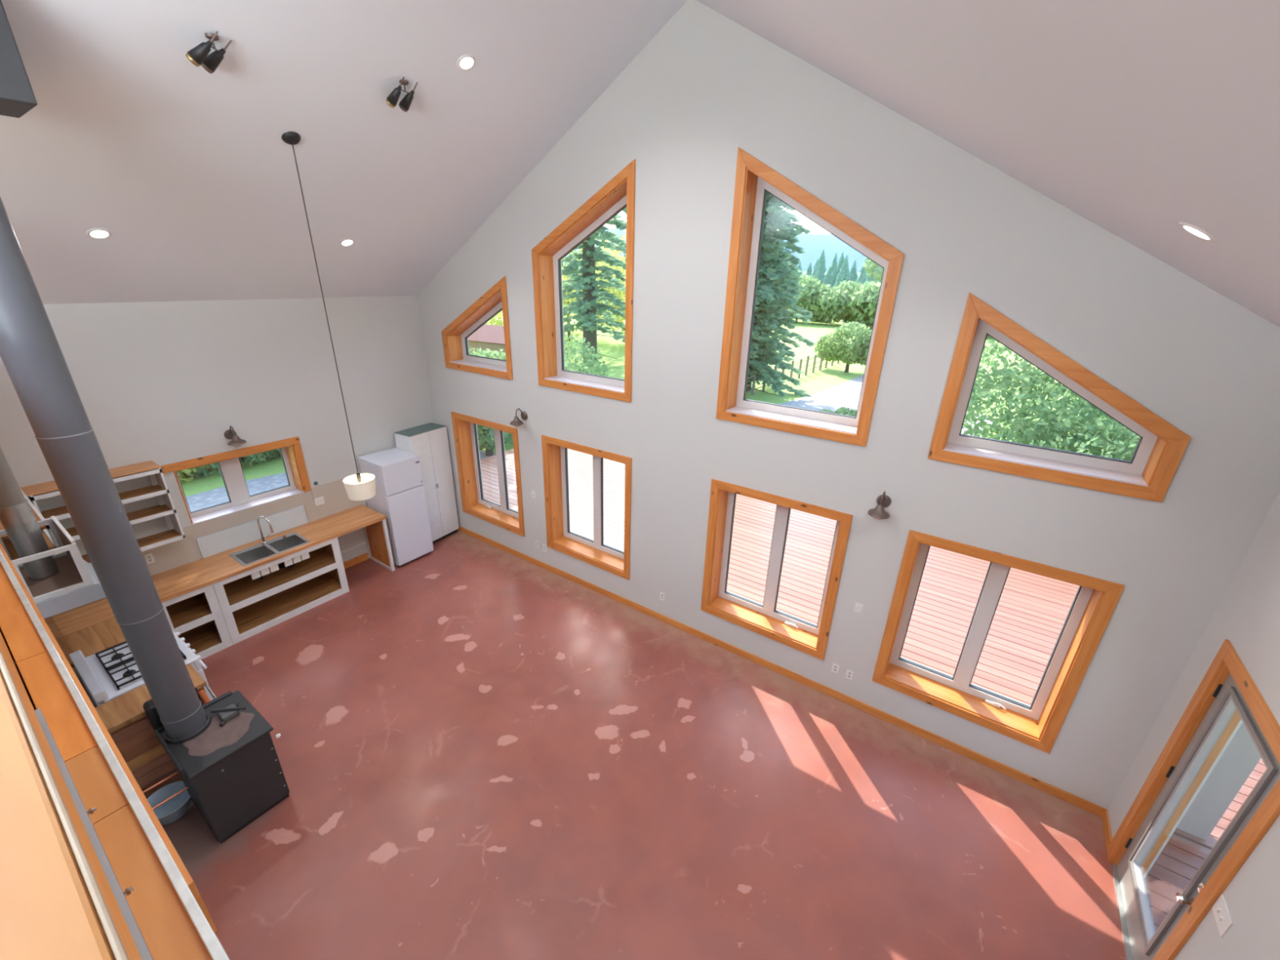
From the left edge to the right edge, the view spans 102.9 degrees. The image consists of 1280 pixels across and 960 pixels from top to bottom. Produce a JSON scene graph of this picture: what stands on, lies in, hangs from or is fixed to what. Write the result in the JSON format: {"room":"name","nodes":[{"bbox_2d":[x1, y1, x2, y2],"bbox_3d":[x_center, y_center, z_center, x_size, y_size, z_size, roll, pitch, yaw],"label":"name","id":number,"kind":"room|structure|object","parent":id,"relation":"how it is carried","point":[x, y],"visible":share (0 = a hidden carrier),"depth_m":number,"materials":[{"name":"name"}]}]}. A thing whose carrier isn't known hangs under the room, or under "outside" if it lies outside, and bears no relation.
{"room":"open-plan living room","nodes":[
{"label":"open-plan living room","id":0,"kind":"room"},
{"bbox_2d":[0,626,36,709],"bbox_3d":[-3.751,1.692,0.310,9.040,0.240,4.640,16,26,31],"label":"deck","id":1,"kind":"object","parent":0,"point":[0,627],"depth_m":2.21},
{"bbox_2d":[0,631,142,959],"bbox_3d":[-2.471,0.341,1.728,9.040,1.252,0.316,16,26,31],"label":"wall","id":2,"kind":"structure","parent":1,"relation":"on","point":[58,901],"depth_m":0.37,"materials":[{"name":"paint"}]},
{"bbox_2d":[33,707,153,959],"bbox_3d":[0.211,0.674,0.068,2.750,0.012,0.014,16,26,31],"label":"rail","id":3,"kind":"object","parent":2,"relation":"attached to","point":[144,951],"visible":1,"depth_m":0.60,"materials":[{"name":"metal"}]},
{"bbox_2d":[0,549,228,959],"bbox_3d":[-2.398,0.976,2.127,9.040,0.260,0.124,16,26,31],"label":"ledge","id":4,"kind":"object","parent":1,"relation":"attached to","point":[168,931],"depth_m":1.68,"materials":[{"name":"brown wood"}]},
{"bbox_2d":[0,542,217,933],"bbox_3d":[-3.682,0.591,3.022,5.820,0.238,0.014,16,26,31],"label":"fascia board","id":5,"kind":"object","parent":4,"relation":"attached to","point":[183,870],"visible":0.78,"depth_m":1.79,"materials":[{"name":"brown wood"}]},
{"bbox_2d":[0,295,433,681],"bbox_3d":[-6.221,0.537,4.869,0.300,4.148,9.500,16,26,31],"label":"wall","id":6,"kind":"structure","parent":0,"point":[162,383],"depth_m":6.00,"materials":[{"name":"grey paint"}]},
{"bbox_2d":[20,460,185,566],"bbox_3d":[-5.523,0.364,5.316,0.300,0.867,0.963,16,26,31],"label":"wall shelf","id":7,"kind":"object","parent":6,"relation":"attached to","point":[158,488],"visible":0.55,"depth_m":5.45,"materials":[{"name":"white wood"}]},
{"bbox_2d":[92,478,363,576],"bbox_3d":[-5.138,0.643,6.329,0.008,0.480,3.373,16,26,31],"label":"tile backsplash","id":8,"kind":"structure","parent":6,"relation":"attached to","point":[182,552],"depth_m":6.46,"materials":[{"name":"tile"}]},
{"bbox_2d":[143,553,155,564],"bbox_3d":[-5.550,0.891,5.774,0.008,0.115,0.070,16,26,31],"label":"power outlet","id":9,"kind":"object","parent":8,"relation":"attached to","point":[149,558],"visible":1,"depth_m":5.77,"materials":[{"name":"white plastic"}]},
{"bbox_2d":[314,496,324,506],"bbox_3d":[-4.498,0.298,7.163,0.016,0.115,0.120,16,26,31],"label":"wall switch","id":10,"kind":"object","parent":8,"relation":"attached to","point":[320,500],"visible":1,"depth_m":7.16,"materials":[{"name":"white plastic"}]},
{"bbox_2d":[223,425,246,447],"bbox_3d":[-4.829,-0.518,6.074,0.242,0.256,0.184,16,26,31],"label":"wall sconce","id":11,"kind":"object","parent":6,"relation":"attached to","point":[236,441],"visible":1,"depth_m":6.06,"materials":[{"name":"brown metal"}]},
{"bbox_2d":[160,436,311,524],"bbox_3d":[-5.042,-0.039,6.425,0.290,0.775,1.410,16,26,31],"label":"window","id":12,"kind":"structure","parent":6,"relation":"in","point":[240,499],"depth_m":6.48,"materials":[{"name":"brown wood"}]},
{"bbox_2d":[195,505,307,558],"bbox_3d":[-4.964,0.647,6.595,0.020,0.270,1.190,16,26,31],"label":"tile backsplash","id":13,"kind":"structure","parent":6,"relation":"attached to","point":[217,542],"depth_m":6.52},
{"bbox_2d":[340,540,366,554],"bbox_3d":[-4.415,1.055,7.643,0.020,0.060,0.620,16,26,31],"label":"cleat","id":14,"kind":"object","parent":6,"relation":"attached to","point":[361,544],"visible":0.56,"depth_m":7.72,"materials":[{"name":"white paint"}]},
{"bbox_2d":[342,552,368,568],"bbox_3d":[-4.424,1.274,7.729,0.018,0.110,0.610,16,26,31],"label":"baseboard","id":15,"kind":"structure","parent":6,"relation":"attached to","point":[348,563],"depth_m":7.81,"materials":[{"name":"brown wood"}]},
{"bbox_2d":[214,933,229,959],"bbox_3d":[-2.419,2.186,2.634,9.040,2.355,0.105,16,26,31],"label":"wall partition","id":16,"kind":"structure","parent":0,"point":[215,933],"depth_m":1.52,"materials":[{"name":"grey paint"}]},
{"bbox_2d":[0,487,62,565],"bbox_3d":[-5.468,0.604,4.550,1.260,0.742,0.295,16,26,31],"label":"wall shelf","id":17,"kind":"object","parent":16,"relation":"attached to","point":[48,535],"visible":0.23,"depth_m":4.27,"materials":[{"name":"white wood"}]},
{"bbox_2d":[0,515,93,602],"bbox_3d":[-4.600,0.593,3.926,0.730,0.370,0.335,16,26,31],"label":"upper cabinet","id":18,"kind":"object","parent":16,"relation":"attached to","point":[73,574],"visible":0.7,"depth_m":3.90,"materials":[{"name":"white paint"}]},
{"bbox_2d":[0,446,59,579],"bbox_3d":[-4.638,-0.559,3.477,0.166,2.800,0.163,-14,27,-33],"label":"vent duct","id":19,"kind":"object","parent":18,"relation":"on","point":[17,517],"visible":0.99,"depth_m":3.80,"materials":[{"name":"metal"}]},
{"bbox_2d":[35,560,106,618],"bbox_3d":[-4.588,0.821,4.056,0.760,0.146,0.412,16,26,31],"label":"range hood","id":20,"kind":"object","parent":18,"relation":"attached to","point":[48,607],"visible":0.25,"depth_m":3.86,"materials":[{"name":"metal"}]},
{"bbox_2d":[55,617,125,667],"bbox_3d":[-5.120,1.496,4.924,0.583,0.040,0.733,16,26,31],"label":"countertop","id":21,"kind":"structure","parent":16,"relation":"attached to","point":[91,640],"depth_m":4.83,"materials":[{"name":"brown wood"}]},
{"bbox_2d":[142,771,177,793],"bbox_3d":[-3.738,2.356,3.933,0.018,0.017,0.278,16,26,31],"label":"copper pipe","id":22,"kind":"object","parent":16,"relation":"attached to","point":[176,772],"visible":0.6,"depth_m":3.95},
{"bbox_2d":[151,786,188,809],"bbox_3d":[-3.557,2.407,3.819,0.018,0.017,0.278,16,26,31],"label":"copper pipe","id":23,"kind":"object","parent":16,"relation":"attached to","point":[186,788],"visible":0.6,"depth_m":3.84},
{"bbox_2d":[80,529,1155,959],"bbox_3d":[-2.366,3.292,3.308,9.540,0.200,9.860,16,26,31],"label":"floor","id":24,"kind":"structure","parent":0,"point":[484,752],"depth_m":4.37,"materials":[{"name":"red concrete"}]},
{"bbox_2d":[69,629,213,707],"bbox_3d":[-4.517,1.984,4.746,0.810,1.000,0.712,16,26,31],"label":"gas range","id":25,"kind":"object","parent":24,"relation":"on","point":[109,673],"visible":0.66,"depth_m":4.44,"materials":[{"name":"white metal"}]},
{"bbox_2d":[182,640,213,700],"bbox_3d":[-4.338,1.908,4.995,0.760,0.560,0.082,16,26,31],"label":"oven","id":26,"kind":"object","parent":25,"relation":"in","point":[200,671],"depth_m":4.76,"materials":[{"name":"white metal"}]},
{"bbox_2d":[109,686,205,799],"bbox_3d":[-4.088,2.232,4.391,0.350,0.868,0.653,16,26,31],"label":"base cabinet","id":27,"kind":"object","parent":24,"relation":"on","point":[137,742],"visible":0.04,"depth_m":4.15,"materials":[{"name":"brown wood"}]},
{"bbox_2d":[94,663,206,733],"bbox_3d":[-4.072,1.807,4.226,0.370,0.040,0.673,16,26,31],"label":"countertop","id":28,"kind":"structure","parent":27,"relation":"on","point":[124,709],"depth_m":4.11,"materials":[{"name":"brown wood"}]},
{"bbox_2d":[195,684,216,705],"bbox_3d":[-3.688,1.894,4.380,0.184,0.288,0.089,-6,23,-17],"label":"tool","id":29,"kind":"object","parent":28,"relation":"hanging from","point":[202,695],"visible":0.42,"depth_m":4.35,"materials":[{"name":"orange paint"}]},
{"bbox_2d":[146,781,191,825],"bbox_3d":[-3.876,2.687,4.209,0.336,0.152,0.336,16,26,31],"label":"tub","id":30,"kind":"object","parent":24,"relation":"on","point":[171,811],"visible":0.62,"depth_m":4.25,"materials":[{"name":"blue metal"}]},
{"bbox_2d":[161,583,232,659],"bbox_3d":[-5.273,1.579,5.921,0.626,0.868,0.512,16,26,31],"label":"base cabinet","id":31,"kind":"object","parent":24,"relation":"on","point":[197,615],"visible":0.63,"depth_m":5.95,"materials":[{"name":"white paint"}]},
{"bbox_2d":[165,594,211,628],"bbox_3d":[-5.276,1.544,5.910,0.596,0.020,0.476,16,26,31],"label":"shelf","id":32,"kind":"object","parent":31,"relation":"attached to","point":[191,612],"depth_m":5.91,"materials":[{"name":"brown wood"}]},
{"bbox_2d":[142,689,289,843],"bbox_3d":[-3.460,2.239,4.237,0.845,1.000,0.600,16,26,31],"label":"wood stove","id":33,"kind":"object","parent":24,"relation":"on","point":[230,767],"visible":0.91,"depth_m":4.03,"materials":[{"name":"metal"}]},
{"bbox_2d":[0,0,207,739],"bbox_3d":[-3.534,-0.260,3.221,0.500,4.810,0.590,16,26,31],"label":"pipe","id":34,"kind":"object","parent":33,"relation":"on","point":[31,354],"visible":1,"depth_m":3.15,"materials":[{"name":"metal"}]},
{"bbox_2d":[212,537,349,644],"bbox_3d":[-4.731,1.296,6.650,0.626,0.868,1.385,16,26,31],"label":"base cabinet","id":35,"kind":"object","parent":24,"relation":"on","point":[249,607],"visible":0.78,"depth_m":6.62,"materials":[{"name":"white paint"}]},
{"bbox_2d":[44,504,386,638],"bbox_3d":[-4.883,0.961,6.253,0.655,0.040,3.358,16,26,31],"label":"countertop","id":36,"kind":"structure","parent":35,"relation":"on","point":[180,580],"depth_m":5.98,"materials":[{"name":"brown wood"}]},
{"bbox_2d":[257,515,274,544],"bbox_3d":[-4.725,0.638,6.448,0.232,0.403,0.123,16,26,31],"label":"faucet","id":37,"kind":"object","parent":36,"relation":"on","point":[264,542],"visible":1,"depth_m":6.43,"materials":[{"name":"silver metal"}]},
{"bbox_2d":[228,531,311,579],"bbox_3d":[-4.672,1.032,6.521,0.455,0.377,0.750,16,26,31],"label":"double sink","id":38,"kind":"object","parent":36,"relation":"in","point":[257,553],"visible":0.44,"depth_m":6.48,"materials":[{"name":"silver metal"}]},
{"bbox_2d":[222,548,335,605],"bbox_3d":[-4.734,1.261,6.639,0.596,0.020,1.349,16,26,31],"label":"shelf","id":39,"kind":"object","parent":35,"relation":"attached to","point":[244,591],"depth_m":6.56,"materials":[{"name":"brown wood"}]},
{"bbox_2d":[364,519,395,571],"bbox_3d":[-3.955,0.894,7.686,0.616,0.868,0.045,16,26,31],"label":"end panel","id":40,"kind":"object","parent":24,"relation":"on","point":[376,534],"visible":0.86,"depth_m":7.68,"materials":[{"name":"brown wood"}]},
{"bbox_2d":[357,447,433,567],"bbox_3d":[-3.707,0.420,7.811,0.635,1.662,0.595,16,26,31],"label":"refrigerator","id":41,"kind":"object","parent":24,"relation":"on","point":[400,496],"visible":0.97,"depth_m":7.56,"materials":[{"name":"white metal"}]},
{"bbox_2d":[394,422,458,544],"bbox_3d":[-3.430,0.094,8.307,0.388,1.906,0.680,13,25,27],"label":"tall cabinet","id":42,"kind":"object","parent":24,"relation":"on","point":[429,441],"visible":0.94,"depth_m":8.18,"materials":[{"name":"white paint"}]},
{"bbox_2d":[0,0,1279,327],"bbox_3d":[-2.259,-1.550,1.218,9.640,2.995,10.060,16,26,31],"label":"ceiling","id":43,"kind":"structure","parent":0,"point":[189,170],"depth_m":3.44,"materials":[{"name":"paint"}]},
{"bbox_2d":[85,228,111,239],"bbox_3d":[-4.460,-2.030,4.207,0.135,0.079,0.155,18,28,36],"label":"recessed light","id":44,"kind":"object","parent":43,"relation":"in","point":[97,233],"visible":1,"depth_m":4.20,"materials":[{"name":"white paint"}]},
{"bbox_2d":[185,31,231,73],"bbox_3d":[-2.651,-2.639,3.151,0.212,0.183,0.195,-1,22,-5],"label":"spotlight","id":45,"kind":"object","parent":43,"relation":"attached to","point":[197,55],"visible":1,"depth_m":3.11,"materials":[{"name":"brown metal"}]},
{"bbox_2d":[281,131,376,500],"bbox_3d":[-2.814,-1.298,4.645,0.290,3.154,0.290,-10,25,-27],"label":"pendant lamp","id":46,"kind":"object","parent":43,"relation":"hanging from","point":[358,486],"visible":1,"depth_m":5.08,"materials":[{"name":"metal"}]},
{"bbox_2d":[339,238,354,246],"bbox_3d":[-3.263,-2.646,5.684,0.135,0.080,0.155,18,28,36],"label":"recessed light","id":47,"kind":"object","parent":43,"relation":"in","point":[348,242],"visible":1,"depth_m":5.68,"materials":[{"name":"white paint"}]},
{"bbox_2d":[386,76,417,111],"bbox_3d":[-1.870,-3.038,4.026,0.212,0.183,0.195,12,24,24],"label":"spotlight","id":48,"kind":"object","parent":43,"relation":"attached to","point":[392,100],"visible":1,"depth_m":4.01,"materials":[{"name":"brown metal"}]},
{"bbox_2d":[457,53,475,71],"bbox_3d":[-1.378,-3.313,4.050,0.135,0.079,0.155,18,28,36],"label":"recessed light","id":49,"kind":"object","parent":43,"relation":"in","point":[466,62],"visible":1,"depth_m":4.04,"materials":[{"name":"white paint"}]},
{"bbox_2d":[1179,222,1216,241],"bbox_3d":[2.393,-1.065,2.189,0.135,0.079,0.155,18,28,36],"label":"recessed light","id":50,"kind":"object","parent":43,"relation":"in","point":[1194,230],"visible":1,"depth_m":2.18,"materials":[{"name":"white paint"}]},
{"bbox_2d":[417,0,1279,809],"bbox_3d":[0.454,-1.036,5.730,9.640,6.722,0.360,16,26,31],"label":"wall","id":51,"kind":"structure","parent":0,"point":[706,86],"depth_m":4.30,"materials":[{"name":"grey paint"}]},
{"bbox_2d":[441,275,512,379],"bbox_3d":[-2.242,-2.199,7.237,1.459,1.321,0.330,16,26,31],"label":"window","id":52,"kind":"structure","parent":51,"relation":"in","point":[455,336],"depth_m":7.30,"materials":[{"name":"brown wood"}]},
{"bbox_2d":[450,411,524,536],"bbox_3d":[-2.285,-0.145,8.067,1.480,1.736,0.330,16,26,31],"label":"window","id":53,"kind":"structure","parent":51,"relation":"in","point":[474,504],"depth_m":8.25,"materials":[{"name":"brown wood"}]},
{"bbox_2d":[510,408,527,426],"bbox_3d":[-1.672,-0.854,6.989,0.184,0.256,0.242,16,26,31],"label":"wall sconce","id":54,"kind":"object","parent":51,"relation":"attached to","point":[516,422],"visible":1,"depth_m":6.96,"materials":[{"name":"brown metal"}]},
{"bbox_2d":[531,159,635,402],"bbox_3d":[-0.602,-2.255,5.996,1.492,2.437,0.330,16,26,31],"label":"window","id":55,"kind":"structure","parent":51,"relation":"in","point":[618,194],"depth_m":6.10,"materials":[{"name":"brown wood"}]},
{"bbox_2d":[541,435,631,580],"bbox_3d":[-0.654,0.316,7.034,1.510,1.736,0.330,16,26,31],"label":"window","id":56,"kind":"structure","parent":51,"relation":"in","point":[560,538],"depth_m":7.20,"materials":[{"name":"brown wood"}]},
{"bbox_2d":[701,478,853,660],"bbox_3d":[1.476,0.919,5.685,1.495,1.736,0.330,16,26,31],"label":"window","id":57,"kind":"structure","parent":51,"relation":"in","point":[800,634],"depth_m":5.79,"materials":[{"name":"brown wood"}]},
{"bbox_2d":[457,525,1107,817],"bbox_3d":[0.277,1.810,6.721,9.040,0.095,0.018,16,26,31],"label":"baseboard","id":58,"kind":"structure","parent":51,"relation":"attached to","point":[1036,783],"depth_m":5.54,"materials":[{"name":"brown wood"}]},
{"bbox_2d":[715,146,904,446],"bbox_3d":[1.535,-1.650,4.643,1.496,2.436,0.330,16,26,31],"label":"window","id":59,"kind":"structure","parent":51,"relation":"in","point":[753,178],"depth_m":4.71,"materials":[{"name":"brown wood"}]},
{"bbox_2d":[831,662,839,673],"bbox_3d":[2.090,2.016,5.459,0.070,0.115,0.008,16,26,31],"label":"power outlet","id":60,"kind":"object","parent":51,"relation":"attached to","point":[835,667],"visible":1,"depth_m":5.46,"materials":[{"name":"white plastic"}]},
{"bbox_2d":[844,669,853,680],"bbox_3d":[2.211,2.056,5.385,0.070,0.115,0.008,16,26,31],"label":"power outlet","id":61,"kind":"object","parent":51,"relation":"attached to","point":[849,674],"visible":1,"depth_m":5.38,"materials":[{"name":"white plastic"}]},
{"bbox_2d":[853,602,863,613],"bbox_3d":[2.185,1.284,5.099,0.075,0.115,0.016,16,26,31],"label":"wall switch","id":62,"kind":"object","parent":51,"relation":"attached to","point":[858,607],"visible":1,"depth_m":5.10,"materials":[{"name":"white plastic"}]},
{"bbox_2d":[867,491,891,519],"bbox_3d":[2.156,0.229,4.564,0.184,0.256,0.242,16,26,31],"label":"wall sconce","id":63,"kind":"object","parent":51,"relation":"attached to","point":[883,500],"visible":1,"depth_m":4.54,"materials":[{"name":"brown metal"}]},
{"bbox_2d":[871,529,1124,753],"bbox_3d":[3.100,1.379,4.655,1.470,1.736,0.330,16,26,31],"label":"window","id":64,"kind":"structure","parent":51,"relation":"in","point":[1037,725],"depth_m":4.63,"materials":[{"name":"brown wood"}]},
{"bbox_2d":[928,292,1191,502],"bbox_3d":[3.151,-0.673,3.821,1.467,1.322,0.330,16,26,31],"label":"window","id":65,"kind":"structure","parent":51,"relation":"in","point":[1159,451],"depth_m":3.84,"materials":[{"name":"brown wood"}]},
{"bbox_2d":[1107,491,1279,959],"bbox_3d":[1.412,2.697,0.034,0.200,4.148,9.500,16,26,31],"label":"wall","id":66,"kind":"structure","parent":0,"point":[1247,615],"depth_m":3.06,"materials":[{"name":"grey paint"}]},
{"bbox_2d":[1101,810,1112,848],"bbox_3d":[3.886,2.910,4.243,0.018,0.095,0.321,16,26,31],"label":"baseboard","id":67,"kind":"structure","parent":66,"relation":"attached to","point":[1105,820],"depth_m":4.23,"materials":[{"name":"brown wood"}]},
{"bbox_2d":[1106,639,1279,959],"bbox_3d":[3.539,2.228,3.237,0.238,2.140,1.190,16,26,31],"label":"door","id":68,"kind":"structure","parent":66,"relation":"in","point":[1234,696],"depth_m":3.34,"materials":[{"name":"brown wood"}]},
{"bbox_2d":[1211,893,1232,937],"bbox_3d":[3.086,2.312,2.712,0.016,0.125,0.165,16,26,31],"label":"wall switch","id":69,"kind":"object","parent":66,"relation":"attached to","point":[1220,911],"visible":1,"depth_m":2.70,"materials":[{"name":"white plastic"}]},
{"label":"outside","id":70,"kind":"structure","parent":0,"visible":0},
{"bbox_2d":[181,303,1137,496],"bbox_3d":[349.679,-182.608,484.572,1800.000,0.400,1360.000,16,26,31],"label":"lawn","id":71,"kind":"structure","parent":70,"point":[819,381],"depth_m":29.56,"materials":[{"name":"green plant"}]},
{"bbox_2d":[177,462,218,482],"bbox_3d":[-12.092,-0.663,12.888,2.250,1.815,3.191,16,26,31],"label":"shrub","id":72,"kind":"object","parent":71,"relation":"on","point":[186,472],"visible":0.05,"depth_m":13.04,"materials":[{"name":"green plant"}]},
{"bbox_2d":[182,448,280,477],"bbox_3d":[-11.119,-1.204,14.138,2.251,1.877,3.458,16,26,31],"label":"shrub","id":73,"kind":"object","parent":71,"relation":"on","point":[257,458],"visible":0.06,"depth_m":14.00,"materials":[{"name":"green plant"}]},
{"bbox_2d":[467,324,505,359],"bbox_3d":[-7.314,-6.382,25.508,5.202,2.750,1.800,16,26,31],"label":"shed","id":74,"kind":"object","parent":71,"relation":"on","point":[491,337],"visible":0.25,"depth_m":24.60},
{"bbox_2d":[469,346,506,359],"bbox_3d":[-6.108,-4.447,21.590,4.444,2.175,2.308,16,26,31],"label":"shrub","id":75,"kind":"object","parent":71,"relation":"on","point":[502,356],"visible":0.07,"depth_m":21.26,"materials":[{"name":"green plant"}]},
{"bbox_2d":[485,310,503,325],"bbox_3d":[-12.526,-13.607,36.337,10.496,7.829,6.729,13,25,26],"label":"broadleaf tree","id":76,"kind":"object","parent":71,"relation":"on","point":[498,322],"visible":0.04,"depth_m":35.51,"materials":[{"name":"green plant"}]},
{"bbox_2d":[505,357,575,371],"bbox_3d":[-3.486,-3.178,17.623,2.861,2.938,3.977,-9,24,-24],"label":"shrub","id":77,"kind":"object","parent":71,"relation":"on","point":[567,366],"visible":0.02,"depth_m":17.04,"materials":[{"name":"green plant"}]},
{"bbox_2d":[564,333,608,376],"bbox_3d":[-3.253,-4.346,20.708,3.964,3.252,5.922,16,26,31],"label":"shrub","id":78,"kind":"object","parent":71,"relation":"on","point":[592,362],"visible":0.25,"depth_m":20.99,"materials":[{"name":"green plant"}]},
{"bbox_2d":[561,238,626,341],"bbox_3d":[-5.548,-15.608,39.554,12.943,9.559,8.600,16,26,31],"label":"broadleaf tree","id":79,"kind":"object","parent":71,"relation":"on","point":[563,278],"visible":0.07,"depth_m":38.63,"materials":[{"name":"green plant"}]},
{"bbox_2d":[561,207,626,362],"bbox_3d":[-3.115,-16.847,28.525,6.714,20.050,6.604,-13,26,-32],"label":"conifer tree","id":80,"kind":"object","parent":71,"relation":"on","point":[585,308],"visible":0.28,"depth_m":29.91,"materials":[{"name":"green plant"}]},
{"bbox_2d":[581,229,626,343],"bbox_3d":[0.105,-13.932,37.357,11.007,8.299,7.250,21,29,40],"label":"broadleaf tree","id":81,"kind":"object","parent":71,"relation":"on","point":[622,296],"visible":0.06,"depth_m":36.74,"materials":[{"name":"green plant"}]},
{"bbox_2d":[597,213,626,306],"bbox_3d":[1.390,-21.034,49.312,10.883,12.589,16.748,-18,29,-39],"label":"broadleaf tree","id":82,"kind":"object","parent":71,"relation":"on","point":[611,228],"visible":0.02,"depth_m":49.20,"materials":[{"name":"green plant"}]},
{"bbox_2d":[746,191,815,396],"bbox_3d":[5.406,-11.051,22.294,5.667,14.818,5.848,-3,23,-11],"label":"conifer tree","id":83,"kind":"object","parent":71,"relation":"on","point":[774,272],"visible":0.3,"depth_m":22.55,"materials":[{"name":"green plant"}]},
{"bbox_2d":[746,351,842,395],"bbox_3d":[8.489,-6.015,27.770,0.140,1.100,17.370,17,27,34],"label":"fence","id":84,"kind":"object","parent":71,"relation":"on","point":[815,355],"visible":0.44,"depth_m":28.21,"materials":[{"name":"brown wood"}]},
{"bbox_2d":[777,273,840,322],"bbox_3d":[19.361,-21.943,61.663,6.175,5.549,9.525,-18,29,-39],"label":"tree","id":85,"kind":"object","parent":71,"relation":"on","point":[814,287],"visible":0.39,"depth_m":59.49,"materials":[{"name":"green plant"}]},
{"bbox_2d":[812,249,826,284],"bbox_3d":[27.532,-30.315,78.127,6.171,9.373,6.241,15,26,29],"label":"fir","id":86,"kind":"object","parent":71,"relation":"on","point":[820,269],"visible":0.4,"depth_m":76.95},
{"bbox_2d":[826,266,832,287],"bbox_3d":[26.156,-26.725,72.385,4.106,6.897,3.892,12,24,24],"label":"fir","id":87,"kind":"object","parent":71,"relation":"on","point":[828,275],"visible":0.24,"depth_m":71.38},
{"bbox_2d":[826,252,837,272],"bbox_3d":[33.879,-35.515,91.286,5.560,9.737,5.910,8,23,15],"label":"fir","id":88,"kind":"object","parent":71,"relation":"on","point":[834,262],"visible":0.24,"depth_m":89.58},
{"bbox_2d":[830,263,837,288],"bbox_3d":[29.527,-29.633,79.132,4.370,7.653,4.645,9,23,17],"label":"fir","id":89,"kind":"object","parent":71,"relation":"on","point":[834,273],"visible":0.27,"depth_m":77.81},
{"bbox_2d":[818,405,857,416],"bbox_3d":[7.726,-2.200,18.790,2.681,1.196,1.376,16,26,31],"label":"shrub","id":90,"kind":"object","parent":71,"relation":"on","point":[852,412],"visible":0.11,"depth_m":18.64,"materials":[{"name":"green plant"}]},
{"bbox_2d":[832,257,848,288],"bbox_3d":[27.422,-26.228,70.055,4.373,8.127,4.681,10,24,20],"label":"fir","id":91,"kind":"object","parent":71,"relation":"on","point":[842,275],"visible":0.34,"depth_m":68.98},
{"bbox_2d":[837,251,844,275],"bbox_3d":[33.515,-32.902,85.080,5.451,9.546,5.795,-5,23,-15],"label":"fir","id":92,"kind":"object","parent":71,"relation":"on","point":[842,258],"visible":0.18,"depth_m":83.72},
{"bbox_2d":[813,320,871,373],"bbox_3d":[13.143,-7.579,29.469,6.171,2.930,2.879,14,25,28],"label":"broadleaf tree","id":93,"kind":"object","parent":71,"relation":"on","point":[839,348],"visible":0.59,"depth_m":29.37,"materials":[{"name":"green plant"}]},
{"bbox_2d":[812,280,873,324],"bbox_3d":[24.300,-20.701,59.653,8.573,4.994,5.557,-1,22,-6],"label":"tree","id":94,"kind":"object","parent":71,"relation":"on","point":[842,312],"visible":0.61,"depth_m":58.09,"materials":[{"name":"green plant"}]},
{"bbox_2d":[848,260,857,293],"bbox_3d":[34.601,-31.747,83.820,5.793,8.320,5.356,5,22,9],"label":"fir","id":95,"kind":"object","parent":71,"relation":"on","point":[852,276],"visible":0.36,"depth_m":82.67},
{"bbox_2d":[845,280,880,325],"bbox_3d":[28.233,-19.662,55.870,10.478,6.104,6.792,18,27,35],"label":"tree","id":96,"kind":"object","parent":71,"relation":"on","point":[869,291],"visible":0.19,"depth_m":56.15,"materials":[{"name":"green plant"}]},
{"bbox_2d":[862,257,883,283],"bbox_3d":[7.793,-4.207,15.127,2.404,7.250,2.402,-8,24,-22],"label":"broadleaf tree","id":97,"kind":"object","parent":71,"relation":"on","point":[873,266],"visible":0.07,"depth_m":14.65,"materials":[{"name":"green plant"}]},
{"bbox_2d":[960,336,1140,461],"bbox_3d":[11.482,-1.153,12.027,8.309,4.989,8.379,-3,23,-10],"label":"broadleaf tree","id":98,"kind":"object","parent":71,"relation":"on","point":[1105,433],"visible":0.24,"depth_m":11.42,"materials":[{"name":"green plant"}]},
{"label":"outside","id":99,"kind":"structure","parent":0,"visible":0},
{"bbox_2d":[480,448,1266,930],"bbox_3d":[1.527,2.059,7.308,15.800,0.450,11.898,16,26,31],"label":"deck","id":100,"kind":"object","parent":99,"point":[1032,611],"visible":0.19,"depth_m":7.68,"materials":[{"name":"brown wood"}]},
{"bbox_2d":[1177,722,1261,839],"bbox_3d":[4.705,1.690,4.033,0.540,2.850,0.140,16,26,31],"label":"wall","id":101,"kind":"structure","parent":100,"relation":"on","point":[1241,756],"depth_m":4.20,"materials":[{"name":"beige"}]},
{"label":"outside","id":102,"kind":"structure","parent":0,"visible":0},
{"bbox_2d":[779,374,992,435],"bbox_3d":[14.123,-4.425,25.716,7.750,0.065,18.944,19,28,37],"label":"gravel drive","id":103,"kind":"structure","parent":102,"point":[847,393],"depth_m":23.50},
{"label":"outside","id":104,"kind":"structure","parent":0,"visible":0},
{"bbox_2d":[185,450,496,511],"bbox_3d":[-9.074,1.071,10.787,4.900,0.065,14.000,16,26,31],"label":"gravel yard","id":105,"kind":"structure","parent":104,"point":[218,495],"depth_m":12.62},
{"bbox_2d":[476,424,513,456],"bbox_3d":[-4.565,-2.159,15.633,2.643,2.502,3.680,-4,23,-13],"label":"shrub","id":106,"kind":"object","parent":105,"relation":"on","point":[486,442],"visible":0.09,"depth_m":14.69,"materials":[{"name":"green plant"}]},
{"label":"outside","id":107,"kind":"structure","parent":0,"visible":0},
{"bbox_2d":[564,228,879,272],"bbox_3d":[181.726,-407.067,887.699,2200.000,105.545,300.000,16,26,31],"label":"mountain ridge","id":108,"kind":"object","parent":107,"point":[814,244],"visible":0.02,"depth_m":782.17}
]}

